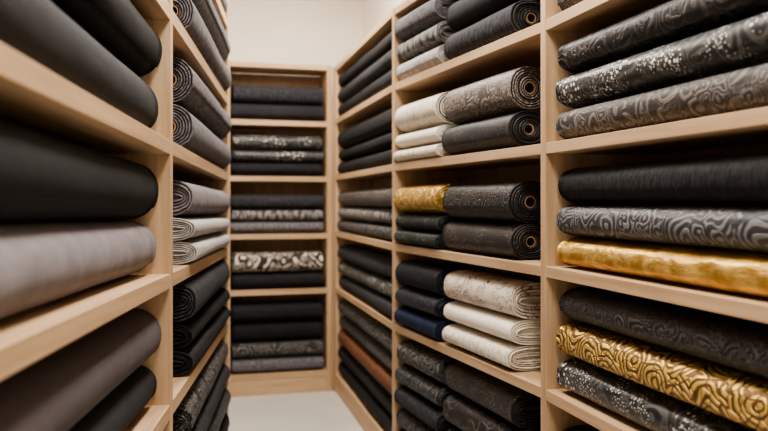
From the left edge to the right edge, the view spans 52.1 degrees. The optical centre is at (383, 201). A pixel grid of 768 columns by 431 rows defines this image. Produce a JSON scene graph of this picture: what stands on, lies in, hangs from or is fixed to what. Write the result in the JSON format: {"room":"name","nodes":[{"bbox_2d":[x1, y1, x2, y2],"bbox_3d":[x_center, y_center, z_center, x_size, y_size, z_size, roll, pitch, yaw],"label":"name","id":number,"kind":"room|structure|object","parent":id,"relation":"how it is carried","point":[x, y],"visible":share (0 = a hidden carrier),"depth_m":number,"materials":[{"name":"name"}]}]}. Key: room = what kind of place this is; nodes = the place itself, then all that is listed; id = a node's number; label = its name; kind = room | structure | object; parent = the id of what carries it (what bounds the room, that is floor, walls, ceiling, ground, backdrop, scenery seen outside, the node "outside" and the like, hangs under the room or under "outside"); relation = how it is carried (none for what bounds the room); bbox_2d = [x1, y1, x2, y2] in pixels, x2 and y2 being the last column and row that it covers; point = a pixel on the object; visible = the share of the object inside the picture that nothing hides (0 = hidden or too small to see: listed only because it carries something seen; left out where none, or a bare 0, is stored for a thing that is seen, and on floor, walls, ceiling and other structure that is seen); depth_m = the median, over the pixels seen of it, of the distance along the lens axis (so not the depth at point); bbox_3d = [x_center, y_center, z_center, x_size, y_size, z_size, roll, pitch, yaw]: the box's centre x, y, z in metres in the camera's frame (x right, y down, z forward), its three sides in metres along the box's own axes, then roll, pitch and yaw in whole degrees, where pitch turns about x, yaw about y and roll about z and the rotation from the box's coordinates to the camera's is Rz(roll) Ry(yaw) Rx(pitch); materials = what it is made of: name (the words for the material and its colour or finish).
{"room":"fabric store","nodes":[
{"label":"fabric store","id":0,"kind":"room"},
{"bbox_2d":[228,0,362,76],"bbox_3d":[-0.793,-0.185,5.656,1.294,2.950,0.100,0,0,-15],"label":"wall","id":1,"kind":"structure","parent":0,"point":[309,32],"depth_m":5.64,"materials":[{"name":"beige paint"}]},
{"bbox_2d":[332,67,334,390],"bbox_3d":[-0.327,0.185,5.486,0.013,2.210,0.273,0,0,9],"label":"trim","id":2,"kind":"structure","parent":1,"relation":"attached to","point":[333,68],"depth_m":5.36,"materials":[{"name":"brown wood"}]},
{"bbox_2d":[228,391,363,430],"bbox_3d":[0.400,1.340,2.100,4.000,0.100,7.700,0,0,0],"label":"floor","id":3,"kind":"structure","parent":0,"point":[322,410],"depth_m":4.79,"materials":[{"name":"concrete"}]},
{"bbox_2d":[0,0,227,430],"bbox_3d":[-0.826,-0.025,2.269,0.420,2.631,3.434,0,0,-6],"label":"wooden shelving unit","id":4,"kind":"object","parent":3,"relation":"on","point":[32,96],"visible":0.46,"depth_m":2.05,"materials":[{"name":"brown wood"}]},
{"bbox_2d":[0,220,155,318],"bbox_3d":[-0.651,0.115,1.433,0.181,0.178,1.591,0,0,-6],"label":"roll","id":5,"kind":"object","parent":4,"relation":"on","point":[41,263],"visible":1,"depth_m":1.40,"materials":[{"name":"fabric"}]},
{"bbox_2d":[0,119,158,221],"bbox_3d":[-0.643,-0.046,1.437,0.179,0.188,1.596,0,0,-6],"label":"roll","id":6,"kind":"object","parent":5,"relation":"on","point":[43,177],"visible":1,"depth_m":1.38,"materials":[{"name":"fabric"}]},
{"bbox_2d":[0,0,157,127],"bbox_3d":[-0.638,-0.282,1.425,0.175,0.196,1.591,0,0,-6],"label":"roll","id":7,"kind":"object","parent":4,"relation":"on","point":[38,30],"visible":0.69,"depth_m":1.40,"materials":[{"name":"fabric"}]},
{"bbox_2d":[50,0,161,76],"bbox_3d":[-0.637,-0.446,1.443,0.176,0.185,1.601,0,0,-6],"label":"roll","id":8,"kind":"object","parent":7,"relation":"on","point":[118,26],"visible":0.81,"depth_m":1.82,"materials":[{"name":"black fabric"}]},
{"bbox_2d":[68,365,156,430],"bbox_3d":[-0.657,0.509,1.432,0.182,0.146,1.602,0,0,-6],"label":"roll","id":9,"kind":"object","parent":4,"relation":"on","point":[117,410],"visible":0.48,"depth_m":1.89,"materials":[{"name":"fabric"}]},
{"bbox_2d":[0,308,161,430],"bbox_3d":[-0.646,0.366,1.437,0.176,0.169,1.582,0,0,-5],"label":"roll","id":10,"kind":"object","parent":9,"relation":"on","point":[58,389],"visible":0.9,"depth_m":1.49,"materials":[{"name":"fabric"}]},
{"bbox_2d":[173,306,229,376],"bbox_3d":[-0.800,0.550,3.276,0.194,0.103,1.313,0,0,-6],"label":"bolt","id":11,"kind":"object","parent":4,"relation":"on","point":[185,358],"visible":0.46,"depth_m":2.84,"materials":[{"name":"fabric"}]},
{"bbox_2d":[173,287,229,348],"bbox_3d":[-0.808,0.460,3.278,0.201,0.103,1.321,0,0,-6],"label":"bolt","id":12,"kind":"object","parent":11,"relation":"on","point":[184,332],"visible":0.51,"depth_m":2.85,"materials":[{"name":"fabric"}]},
{"bbox_2d":[173,260,229,322],"bbox_3d":[-0.799,0.345,3.278,0.199,0.151,1.330,0,0,-6],"label":"bolt","id":13,"kind":"object","parent":12,"relation":"on","point":[189,295],"visible":0.59,"depth_m":2.77,"materials":[{"name":"fabric"}]},
{"bbox_2d":[173,232,229,264],"bbox_3d":[-0.794,0.179,3.272,0.194,0.095,1.320,0,0,-6],"label":"bolt","id":14,"kind":"object","parent":4,"relation":"on","point":[191,249],"visible":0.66,"depth_m":2.75,"materials":[{"name":"fabric"}]},
{"bbox_2d":[173,216,229,240],"bbox_3d":[-0.800,0.100,3.267,0.201,0.096,1.317,0,0,-6],"label":"bolt","id":15,"kind":"object","parent":14,"relation":"on","point":[191,226],"visible":0.7,"depth_m":2.77,"materials":[{"name":"fabric"}]},
{"bbox_2d":[173,179,229,215],"bbox_3d":[-0.805,-0.006,3.277,0.203,0.143,1.329,0,0,-6],"label":"bolt","id":16,"kind":"object","parent":15,"relation":"on","point":[189,199],"visible":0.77,"depth_m":2.81,"materials":[{"name":"fabric"}]},
{"bbox_2d":[173,104,230,168],"bbox_3d":[-0.780,-0.241,3.277,0.162,0.172,1.337,0,0,-6],"label":"roll","id":17,"kind":"object","parent":4,"relation":"on","point":[189,132],"visible":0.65,"depth_m":2.80,"materials":[{"name":"fabric"}]},
{"bbox_2d":[173,56,230,138],"bbox_3d":[-0.778,-0.399,3.277,0.160,0.178,1.326,0,0,-6],"label":"roll","id":18,"kind":"object","parent":17,"relation":"on","point":[190,92],"visible":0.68,"depth_m":2.84,"materials":[{"name":"grey fabric"}]},
{"bbox_2d":[173,0,231,90],"bbox_3d":[-0.772,-0.625,3.267,0.152,0.170,1.323,0,0,-6],"label":"roll","id":19,"kind":"object","parent":4,"relation":"on","point":[186,11],"visible":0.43,"depth_m":2.88,"materials":[{"name":"fabric"}]},
{"bbox_2d":[191,0,230,60],"bbox_3d":[-0.767,-0.775,3.270,0.146,0.170,1.321,0,0,-6],"label":"roll","id":20,"kind":"object","parent":19,"relation":"on","point":[206,9],"visible":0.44,"depth_m":3.30,"materials":[{"name":"fabric"}]},
{"bbox_2d":[220,0,227,11],"bbox_3d":[-0.786,-1.004,3.282,0.146,0.159,1.326,0,0,-6],"label":"roll","id":21,"kind":"object","parent":4,"relation":"on","point":[224,3],"visible":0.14,"depth_m":3.85,"materials":[{"name":"fabric"}]},
{"bbox_2d":[219,413,229,430],"bbox_3d":[-0.806,1.098,3.276,0.195,0.118,1.316,0,0,-6],"label":"bolt","id":22,"kind":"object","parent":4,"relation":"on","point":[224,426],"visible":0.21,"depth_m":3.80,"materials":[{"name":"fabric"}]},
{"bbox_2d":[207,388,230,430],"bbox_3d":[-0.806,0.978,3.270,0.205,0.118,1.331,0,0,-6],"label":"bolt","id":23,"kind":"object","parent":22,"relation":"on","point":[225,399],"visible":0.34,"depth_m":3.58,"materials":[{"name":"fabric"}]},
{"bbox_2d":[191,364,229,430],"bbox_3d":[-0.799,0.859,3.276,0.194,0.119,1.326,0,0,-6],"label":"bolt","id":24,"kind":"object","parent":23,"relation":"on","point":[202,423],"visible":0.36,"depth_m":3.26,"materials":[{"name":"fabric"}]},
{"bbox_2d":[173,340,227,430],"bbox_3d":[-0.808,0.738,3.266,0.205,0.118,1.329,0,0,-6],"label":"bolt","id":25,"kind":"object","parent":24,"relation":"on","point":[185,416],"visible":0.28,"depth_m":2.91,"materials":[{"name":"fabric"}]},
{"bbox_2d":[228,61,331,396],"bbox_3d":[-0.739,0.179,5.396,0.715,2.222,0.280,0,0,-16],"label":"wooden shelving unit","id":26,"kind":"object","parent":3,"relation":"on","point":[243,384],"visible":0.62,"depth_m":5.36,"materials":[{"name":"brown wood"}]},
{"bbox_2d":[230,162,322,176],"bbox_3d":[-0.740,-0.220,5.364,0.623,0.094,0.195,0,0,-16],"label":"bolt","id":27,"kind":"object","parent":26,"relation":"on","point":[236,168],"visible":0.9,"depth_m":5.28,"materials":[{"name":"fabric"}]},
{"bbox_2d":[230,150,323,163],"bbox_3d":[-0.735,-0.309,5.370,0.618,0.084,0.195,0,0,-16],"label":"bolt","id":28,"kind":"object","parent":27,"relation":"on","point":[251,156],"visible":0.94,"depth_m":5.29,"materials":[{"name":"fabric"}]},
{"bbox_2d":[230,135,322,150],"bbox_3d":[-0.736,-0.403,5.364,0.618,0.098,0.193,0,0,-16],"label":"bolt","id":29,"kind":"object","parent":28,"relation":"on","point":[237,142],"visible":0.98,"depth_m":5.29,"materials":[{"name":"fabric"}]},
{"bbox_2d":[230,103,323,121],"bbox_3d":[-0.737,-0.606,5.362,0.639,0.114,0.193,0,0,-15],"label":"bolt","id":30,"kind":"object","parent":26,"relation":"on","point":[237,110],"visible":0.82,"depth_m":5.28,"materials":[{"name":"fabric"}]},
{"bbox_2d":[231,85,322,105],"bbox_3d":[-0.733,-0.725,5.364,0.613,0.124,0.194,0,0,-16],"label":"bolt","id":31,"kind":"object","parent":30,"relation":"on","point":[242,94],"visible":0.96,"depth_m":5.29,"materials":[{"name":"fabric"}]},
{"bbox_2d":[230,353,323,372],"bbox_3d":[-0.735,1.097,5.367,0.622,0.098,0.202,0,0,-15],"label":"bolt","id":32,"kind":"object","parent":26,"relation":"on","point":[304,361],"visible":0.94,"depth_m":5.28,"materials":[{"name":"fabric"}]},
{"bbox_2d":[230,337,322,357],"bbox_3d":[-0.733,0.992,5.367,0.618,0.108,0.201,0,0,-15],"label":"bolt","id":33,"kind":"object","parent":32,"relation":"on","point":[297,346],"visible":0.94,"depth_m":5.29,"materials":[{"name":"fabric"}]},
{"bbox_2d":[230,319,321,340],"bbox_3d":[-0.737,0.872,5.367,0.616,0.128,0.199,0,0,-15],"label":"bolt","id":34,"kind":"object","parent":33,"relation":"on","point":[298,328],"visible":0.96,"depth_m":5.28,"materials":[{"name":"fabric"}]},
{"bbox_2d":[230,299,322,321],"bbox_3d":[-0.738,0.742,5.367,0.626,0.128,0.206,0,0,-15],"label":"bolt","id":35,"kind":"object","parent":34,"relation":"on","point":[288,309],"visible":0.96,"depth_m":5.29,"materials":[{"name":"fabric"}]},
{"bbox_2d":[230,221,323,233],"bbox_3d":[-0.740,0.172,5.366,0.635,0.084,0.208,0,0,-15],"label":"bolt","id":36,"kind":"object","parent":26,"relation":"on","point":[236,227],"visible":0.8,"depth_m":5.28,"materials":[{"name":"fabric"}]},
{"bbox_2d":[230,209,322,220],"bbox_3d":[-0.736,0.090,5.367,0.623,0.079,0.196,0,0,-15],"label":"bolt","id":37,"kind":"object","parent":36,"relation":"on","point":[236,214],"visible":0.98,"depth_m":5.29,"materials":[{"name":"fabric"}]},
{"bbox_2d":[230,195,323,208],"bbox_3d":[-0.740,-0.001,5.369,0.639,0.098,0.200,0,0,-16],"label":"bolt","id":38,"kind":"object","parent":37,"relation":"on","point":[236,201],"visible":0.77,"depth_m":5.28,"materials":[{"name":"fabric"}]},
{"bbox_2d":[230,271,324,288],"bbox_3d":[-0.730,0.532,5.370,0.632,0.108,0.206,0,0,-15],"label":"bolt","id":39,"kind":"object","parent":26,"relation":"on","point":[287,279],"visible":0.98,"depth_m":5.29,"materials":[{"name":"fabric"}]},
{"bbox_2d":[230,251,322,272],"bbox_3d":[-0.735,0.407,5.369,0.618,0.138,0.204,0,0,-16],"label":"bolt","id":40,"kind":"object","parent":39,"relation":"on","point":[268,261],"visible":1,"depth_m":5.29,"materials":[{"name":"fabric"}]},
{"bbox_2d":[335,0,767,430],"bbox_3d":[0.397,0.184,3.278,0.421,2.212,4.382,0,0,-17],"label":"wooden shelving unit","id":41,"kind":"object","parent":3,"relation":"on","point":[538,45],"visible":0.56,"depth_m":2.45,"materials":[{"name":"brown wood"}]},
{"bbox_2d":[337,220,391,239],"bbox_3d":[-0.054,0.157,4.549,0.181,0.079,1.560,0,0,-13],"label":"bolt","id":42,"kind":"object","parent":41,"relation":"on","point":[379,230],"visible":0.53,"depth_m":4.38,"materials":[{"name":"fabric"}]},
{"bbox_2d":[337,207,391,223],"bbox_3d":[-0.042,0.075,4.538,0.191,0.084,1.567,0,0,-14],"label":"bolt","id":43,"kind":"object","parent":42,"relation":"on","point":[379,215],"visible":0.6,"depth_m":4.42,"materials":[{"name":"fabric"}]},
{"bbox_2d":[338,187,391,207],"bbox_3d":[-0.049,-0.023,4.546,0.186,0.108,1.568,0,0,-13],"label":"bolt","id":44,"kind":"object","parent":43,"relation":"on","point":[378,197],"visible":0.56,"depth_m":4.38,"materials":[{"name":"fabric"}]},
{"bbox_2d":[337,150,391,173],"bbox_3d":[-0.056,-0.225,4.550,0.178,0.084,1.560,0,0,-13],"label":"bolt","id":45,"kind":"object","parent":41,"relation":"on","point":[383,158],"visible":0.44,"depth_m":4.36,"materials":[{"name":"fabric"}]},
{"bbox_2d":[338,133,391,161],"bbox_3d":[-0.048,-0.310,4.546,0.181,0.084,1.563,0,0,-13],"label":"bolt","id":46,"kind":"object","parent":45,"relation":"on","point":[383,143],"visible":0.49,"depth_m":4.39,"materials":[{"name":"fabric"}]},
{"bbox_2d":[337,108,391,148],"bbox_3d":[-0.045,-0.418,4.537,0.183,0.128,1.563,0,0,-14],"label":"bolt","id":47,"kind":"object","parent":46,"relation":"on","point":[379,125],"visible":0.45,"depth_m":4.42,"materials":[{"name":"fabric"}]},
{"bbox_2d":[338,361,391,430],"bbox_3d":[-0.051,1.112,4.548,0.177,0.098,1.574,0,0,-13],"label":"bolt","id":48,"kind":"object","parent":41,"relation":"on","point":[374,405],"visible":0.32,"depth_m":4.36,"materials":[{"name":"fabric"}]},
{"bbox_2d":[338,346,391,413],"bbox_3d":[-0.047,1.013,4.540,0.176,0.099,1.567,0,0,-13],"label":"bolt","id":49,"kind":"object","parent":48,"relation":"on","point":[372,384],"visible":0.27,"depth_m":4.40,"materials":[{"name":"fabric"}]},
{"bbox_2d":[338,329,391,394],"bbox_3d":[-0.052,0.907,4.543,0.182,0.108,1.571,0,0,-13],"label":"bolt","id":50,"kind":"object","parent":49,"relation":"on","point":[370,362],"visible":0.39,"depth_m":4.39,"materials":[{"name":"fabric"}]},
{"bbox_2d":[339,315,391,369],"bbox_3d":[-0.038,0.805,4.551,0.187,0.094,1.569,0,0,-13],"label":"bolt","id":51,"kind":"object","parent":50,"relation":"on","point":[375,347],"visible":0.34,"depth_m":4.40,"materials":[{"name":"fabric"}]},
{"bbox_2d":[338,299,391,351],"bbox_3d":[-0.047,0.702,4.544,0.186,0.109,1.577,0,0,-13],"label":"bolt","id":52,"kind":"object","parent":51,"relation":"on","point":[372,326],"visible":0.39,"depth_m":4.39,"materials":[{"name":"fabric"}]},
{"bbox_2d":[338,70,391,115],"bbox_3d":[-0.052,-0.613,4.545,0.180,0.099,1.563,0,0,-13],"label":"bolt","id":53,"kind":"object","parent":41,"relation":"on","point":[385,81],"visible":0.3,"depth_m":4.34,"materials":[{"name":"fabric"}]},
{"bbox_2d":[337,50,391,102],"bbox_3d":[-0.056,-0.712,4.547,0.171,0.099,1.561,0,0,-13],"label":"bolt","id":54,"kind":"object","parent":53,"relation":"on","point":[383,65],"visible":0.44,"depth_m":4.38,"materials":[{"name":"fabric"}]},
{"bbox_2d":[338,32,391,87],"bbox_3d":[-0.041,-0.813,4.540,0.178,0.098,1.561,0,0,-14],"label":"bolt","id":55,"kind":"object","parent":54,"relation":"on","point":[385,45],"visible":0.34,"depth_m":4.43,"materials":[{"name":"fabric"}]},
{"bbox_2d":[339,275,391,316],"bbox_3d":[-0.051,0.532,4.543,0.178,0.089,1.548,0,0,-13],"label":"bolt","id":56,"kind":"object","parent":41,"relation":"on","point":[381,301],"visible":0.43,"depth_m":4.37,"materials":[{"name":"fabric"}]},
{"bbox_2d":[338,261,391,297],"bbox_3d":[-0.046,0.443,4.546,0.181,0.090,1.565,0,0,-13],"label":"bolt","id":57,"kind":"object","parent":56,"relation":"on","point":[381,283],"visible":0.5,"depth_m":4.41,"materials":[{"name":"fabric"}]},
{"bbox_2d":[337,245,391,277],"bbox_3d":[-0.043,0.342,4.548,0.182,0.109,1.562,0,0,-14],"label":"bolt","id":58,"kind":"object","parent":57,"relation":"on","point":[379,262],"visible":0.57,"depth_m":4.47,"materials":[{"name":"fabric"}]},
{"bbox_2d":[394,229,449,248],"bbox_3d":[0.209,0.162,3.482,0.176,0.069,0.501,0,0,-19],"label":"bolt","id":59,"kind":"object","parent":41,"relation":"on","point":[434,239],"visible":0.66,"depth_m":3.40,"materials":[{"name":"fabric"}]},
{"bbox_2d":[396,213,475,231],"bbox_3d":[0.218,0.090,3.485,0.178,0.074,0.508,0,0,-20],"label":"bolt","id":60,"kind":"object","parent":59,"relation":"on","point":[418,221],"visible":0.78,"depth_m":3.38,"materials":[{"name":"fabric"}]},
{"bbox_2d":[394,183,458,213],"bbox_3d":[0.215,-0.013,3.479,0.183,0.128,0.514,0,0,-19],"label":"roll","id":61,"kind":"object","parent":60,"relation":"on","point":[417,198],"visible":0.66,"depth_m":3.39,"materials":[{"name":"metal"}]},
{"bbox_2d":[396,44,448,80],"bbox_3d":[0.218,-0.610,3.493,0.175,0.094,0.515,0,0,-19],"label":"bolt","id":62,"kind":"object","parent":41,"relation":"on","point":[432,58],"visible":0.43,"depth_m":3.40,"materials":[{"name":"fabric"}]},
{"bbox_2d":[397,21,455,61],"bbox_3d":[0.215,-0.705,3.485,0.172,0.093,0.500,0,0,-19],"label":"bolt","id":63,"kind":"object","parent":62,"relation":"on","point":[434,37],"visible":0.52,"depth_m":3.38,"materials":[{"name":"fabric"}]},
{"bbox_2d":[394,0,458,41],"bbox_3d":[0.206,-0.811,3.484,0.168,0.113,0.497,0,0,-19],"label":"bolt","id":64,"kind":"object","parent":63,"relation":"on","point":[431,13],"visible":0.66,"depth_m":3.39,"materials":[{"name":"fabric"}]},
{"bbox_2d":[393,143,452,162],"bbox_3d":[0.213,-0.215,3.484,0.183,0.064,0.526,0,0,-19],"label":"bolt","id":65,"kind":"object","parent":41,"relation":"on","point":[437,150],"visible":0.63,"depth_m":3.39,"materials":[{"name":"beige fabric"}]},
{"bbox_2d":[395,124,458,148],"bbox_3d":[0.218,-0.285,3.487,0.184,0.074,0.510,0,0,-19],"label":"bolt","id":66,"kind":"object","parent":65,"relation":"on","point":[431,136],"visible":0.55,"depth_m":3.41,"materials":[{"name":"fabric"}]},
{"bbox_2d":[394,91,454,132],"bbox_3d":[0.208,-0.393,3.489,0.173,0.138,0.500,0,0,-19],"label":"bolt","id":67,"kind":"object","parent":66,"relation":"on","point":[426,113],"visible":0.58,"depth_m":3.40,"materials":[{"name":"beige fabric"}]},
{"bbox_2d":[394,306,457,341],"bbox_3d":[0.209,0.533,3.481,0.176,0.089,0.502,0,0,-19],"label":"bolt","id":68,"kind":"object","parent":41,"relation":"on","point":[433,326],"visible":0.6,"depth_m":3.38,"materials":[{"name":"fabric"}]},
{"bbox_2d":[395,286,455,318],"bbox_3d":[0.211,0.440,3.481,0.174,0.094,0.495,0,0,-19],"label":"bolt","id":69,"kind":"object","parent":68,"relation":"on","point":[432,303],"visible":0.68,"depth_m":3.38,"materials":[{"name":"fabric"}]},
{"bbox_2d":[395,260,467,295],"bbox_3d":[0.217,0.333,3.484,0.182,0.119,0.503,0,0,-19],"label":"bolt","id":70,"kind":"object","parent":69,"relation":"on","point":[424,275],"visible":0.69,"depth_m":3.39,"materials":[{"name":"fabric"}]},
{"bbox_2d":[442,220,540,259],"bbox_3d":[0.402,0.136,2.934,0.157,0.124,0.583,0,0,-19],"label":"roll","id":71,"kind":"object","parent":41,"relation":"on","point":[503,239],"visible":0.91,"depth_m":2.77,"materials":[{"name":"fabric"}]},
{"bbox_2d":[443,181,540,222],"bbox_3d":[0.404,-0.001,2.929,0.166,0.143,0.570,0,0,-19],"label":"roll","id":72,"kind":"object","parent":71,"relation":"on","point":[516,201],"visible":0.95,"depth_m":2.75,"materials":[{"name":"fabric"}]},
{"bbox_2d":[442,110,540,155],"bbox_3d":[0.400,-0.248,2.937,0.163,0.128,0.577,0,0,-19],"label":"roll","id":73,"kind":"object","parent":41,"relation":"on","point":[522,128],"visible":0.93,"depth_m":2.76,"materials":[{"name":"fabric"}]},
{"bbox_2d":[443,66,540,124],"bbox_3d":[0.403,-0.388,2.929,0.156,0.147,0.572,0,0,-19],"label":"roll","id":74,"kind":"object","parent":73,"relation":"on","point":[519,89],"visible":0.93,"depth_m":2.76,"materials":[{"name":"fabric"}]},
{"bbox_2d":[442,323,540,370],"bbox_3d":[0.412,0.533,2.939,0.188,0.086,0.560,0,0,-19],"label":"bolt","id":75,"kind":"object","parent":41,"relation":"on","point":[515,356],"visible":0.69,"depth_m":2.76,"materials":[{"name":"beige fabric"}]},
{"bbox_2d":[444,300,540,344],"bbox_3d":[0.421,0.444,2.946,0.190,0.088,0.576,0,0,-19],"label":"bolt","id":76,"kind":"object","parent":75,"relation":"on","point":[518,330],"visible":0.67,"depth_m":2.78,"materials":[{"name":"fabric"}]},
{"bbox_2d":[444,270,540,318],"bbox_3d":[0.420,0.338,2.941,0.181,0.123,0.576,0,0,-19],"label":"bolt","id":77,"kind":"object","parent":76,"relation":"on","point":[521,298],"visible":0.85,"depth_m":2.78,"materials":[{"name":"fabric"}]},
{"bbox_2d":[444,0,540,59],"bbox_3d":[0.407,-0.624,2.932,0.157,0.124,0.576,0,0,-19],"label":"roll","id":78,"kind":"object","parent":41,"relation":"on","point":[523,14],"visible":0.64,"depth_m":2.77,"materials":[{"name":"fabric"}]},
{"bbox_2d":[446,0,540,31],"bbox_3d":[0.414,-0.749,2.939,0.158,0.123,0.564,0,0,-20],"label":"roll","id":79,"kind":"object","parent":78,"relation":"on","point":[462,14],"visible":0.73,"depth_m":2.98,"materials":[{"name":"fabric"}]},
{"bbox_2d":[557,0,583,10],"bbox_3d":[0.765,-0.613,1.810,0.195,0.099,1.232,0,0,-14],"label":"bolt","id":80,"kind":"object","parent":41,"relation":"on","point":[564,4],"visible":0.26,"depth_m":2.34,"materials":[{"name":"fabric"}]},
{"bbox_2d":[557,357,756,430],"bbox_3d":[0.768,0.525,1.823,0.201,0.103,1.224,0,0,-14],"label":"bolt","id":81,"kind":"object","parent":41,"relation":"on","point":[654,410],"visible":0.77,"depth_m":1.99,"materials":[{"name":"fabric"}]},
{"bbox_2d":[556,321,767,430],"bbox_3d":[0.763,0.417,1.815,0.206,0.108,1.240,0,0,-14],"label":"bolt","id":82,"kind":"object","parent":81,"relation":"on","point":[738,396],"visible":0.88,"depth_m":1.82,"materials":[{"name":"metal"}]},
{"bbox_2d":[559,286,767,378],"bbox_3d":[0.767,0.309,1.817,0.199,0.104,1.212,0,0,-14],"label":"bolt","id":83,"kind":"object","parent":82,"relation":"on","point":[741,344],"visible":0.94,"depth_m":1.83,"materials":[{"name":"fabric"}]},
{"bbox_2d":[556,63,767,139],"bbox_3d":[0.762,-0.233,1.811,0.195,0.101,1.236,0,0,-14],"label":"bolt","id":84,"kind":"object","parent":41,"relation":"on","point":[745,88],"visible":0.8,"depth_m":1.81,"materials":[{"name":"fabric"}]},
{"bbox_2d":[555,12,767,108],"bbox_3d":[0.765,-0.336,1.821,0.198,0.103,1.229,0,0,-14],"label":"bolt","id":85,"kind":"object","parent":84,"relation":"on","point":[741,44],"visible":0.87,"depth_m":1.83,"materials":[{"name":"fabric"}]},
{"bbox_2d":[558,0,767,73],"bbox_3d":[0.770,-0.441,1.817,0.201,0.103,1.225,0,0,-14],"label":"bolt","id":86,"kind":"object","parent":85,"relation":"on","point":[670,21],"visible":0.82,"depth_m":1.92,"materials":[{"name":"fabric"}]},
{"bbox_2d":[557,237,767,297],"bbox_3d":[0.770,0.152,1.816,0.205,0.091,1.231,0,0,-14],"label":"bolt","id":87,"kind":"object","parent":41,"relation":"on","point":[737,271],"visible":0.93,"depth_m":1.83,"materials":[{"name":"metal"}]},
{"bbox_2d":[556,204,767,252],"bbox_3d":[0.765,0.056,1.817,0.196,0.100,1.232,0,0,-14],"label":"bolt","id":88,"kind":"object","parent":87,"relation":"on","point":[733,227],"visible":1,"depth_m":1.83,"materials":[{"name":"fabric"}]},
{"bbox_2d":[558,152,767,204],"bbox_3d":[0.765,-0.050,1.821,0.198,0.111,1.231,0,0,-14],"label":"bolt","id":89,"kind":"object","parent":88,"relation":"on","point":[735,178],"visible":1,"depth_m":1.82,"materials":[{"name":"fabric"}]},
{"bbox_3d":[0.227,1.112,3.490,0.198,0.099,0.517,0,0,-19],"label":"bolt","id":90,"kind":"object","parent":41,"relation":"on","visible":0},
{"bbox_2d":[396,408,435,430],"bbox_3d":[0.227,1.012,3.489,0.195,0.098,0.489,0,0,-19],"label":"bolt","id":91,"kind":"object","parent":90,"relation":"on","point":[405,419],"visible":0.48,"depth_m":3.54,"materials":[{"name":"fabric"}]},
{"bbox_2d":[394,385,454,430],"bbox_3d":[0.220,0.912,3.483,0.193,0.099,0.518,0,0,-19],"label":"bolt","id":92,"kind":"object","parent":91,"relation":"on","point":[424,409],"visible":0.53,"depth_m":3.40,"materials":[{"name":"fabric"}]},
{"bbox_2d":[395,364,457,407],"bbox_3d":[0.228,0.812,3.497,0.202,0.098,0.510,0,0,-19],"label":"bolt","id":93,"kind":"object","parent":92,"relation":"on","point":[427,386],"visible":0.52,"depth_m":3.40,"materials":[{"name":"fabric"}]},
{"bbox_2d":[397,339,457,384],"bbox_3d":[0.232,0.704,3.484,0.197,0.113,0.503,0,0,-19],"label":"bolt","id":94,"kind":"object","parent":93,"relation":"on","point":[434,363],"visible":0.59,"depth_m":3.40,"materials":[{"name":"fabric"}]},
{"bbox_3d":[0.776,1.102,1.817,0.200,0.118,1.228,0,0,-14],"label":"bolt","id":95,"kind":"object","parent":41,"relation":"on","visible":0},
{"bbox_3d":[0.767,0.982,1.821,0.196,0.118,1.220,0,0,-14],"label":"bolt","id":96,"kind":"object","parent":95,"relation":"on","visible":0},
{"bbox_3d":[0.771,0.862,1.821,0.200,0.118,1.225,0,0,-14],"label":"bolt","id":97,"kind":"object","parent":96,"relation":"on","visible":0},
{"bbox_2d":[563,424,599,430],"bbox_3d":[0.766,0.742,1.814,0.200,0.118,1.240,0,0,-14],"label":"bolt","id":98,"kind":"object","parent":97,"relation":"on","point":[587,427],"visible":0.58,"depth_m":2.38,"materials":[{"name":"fabric"}]},
{"bbox_3d":[0.425,1.097,2.937,0.203,0.128,0.570,0,0,-20],"label":"bolt","id":99,"kind":"object","parent":41,"relation":"on","visible":0},
{"bbox_2d":[447,426,462,430],"bbox_3d":[0.425,0.967,2.939,0.199,0.128,0.573,0,0,-19],"label":"bolt","id":100,"kind":"object","parent":99,"relation":"on","point":[454,428],"visible":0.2,"depth_m":3.16,"materials":[{"name":"fabric"}]},
{"bbox_2d":[442,393,540,430],"bbox_3d":[0.422,0.837,2.935,0.196,0.128,0.569,0,0,-19],"label":"bolt","id":101,"kind":"object","parent":100,"relation":"on","point":[459,410],"visible":0.73,"depth_m":2.95,"materials":[{"name":"fabric"}]},
{"bbox_2d":[445,360,540,428],"bbox_3d":[0.428,0.708,2.946,0.195,0.129,0.580,0,0,-19],"label":"bolt","id":102,"kind":"object","parent":101,"relation":"on","point":[522,408],"visible":0.67,"depth_m":2.78,"materials":[{"name":"fabric"}]},
{"bbox_2d":[363,0,404,37],"bbox_3d":[1.073,-0.185,2.103,0.100,2.950,7.743,0,0,-18],"label":"wall","id":103,"kind":"structure","parent":0,"point":[374,11],"depth_m":5.50,"materials":[{"name":"beige paint"}]}
]}

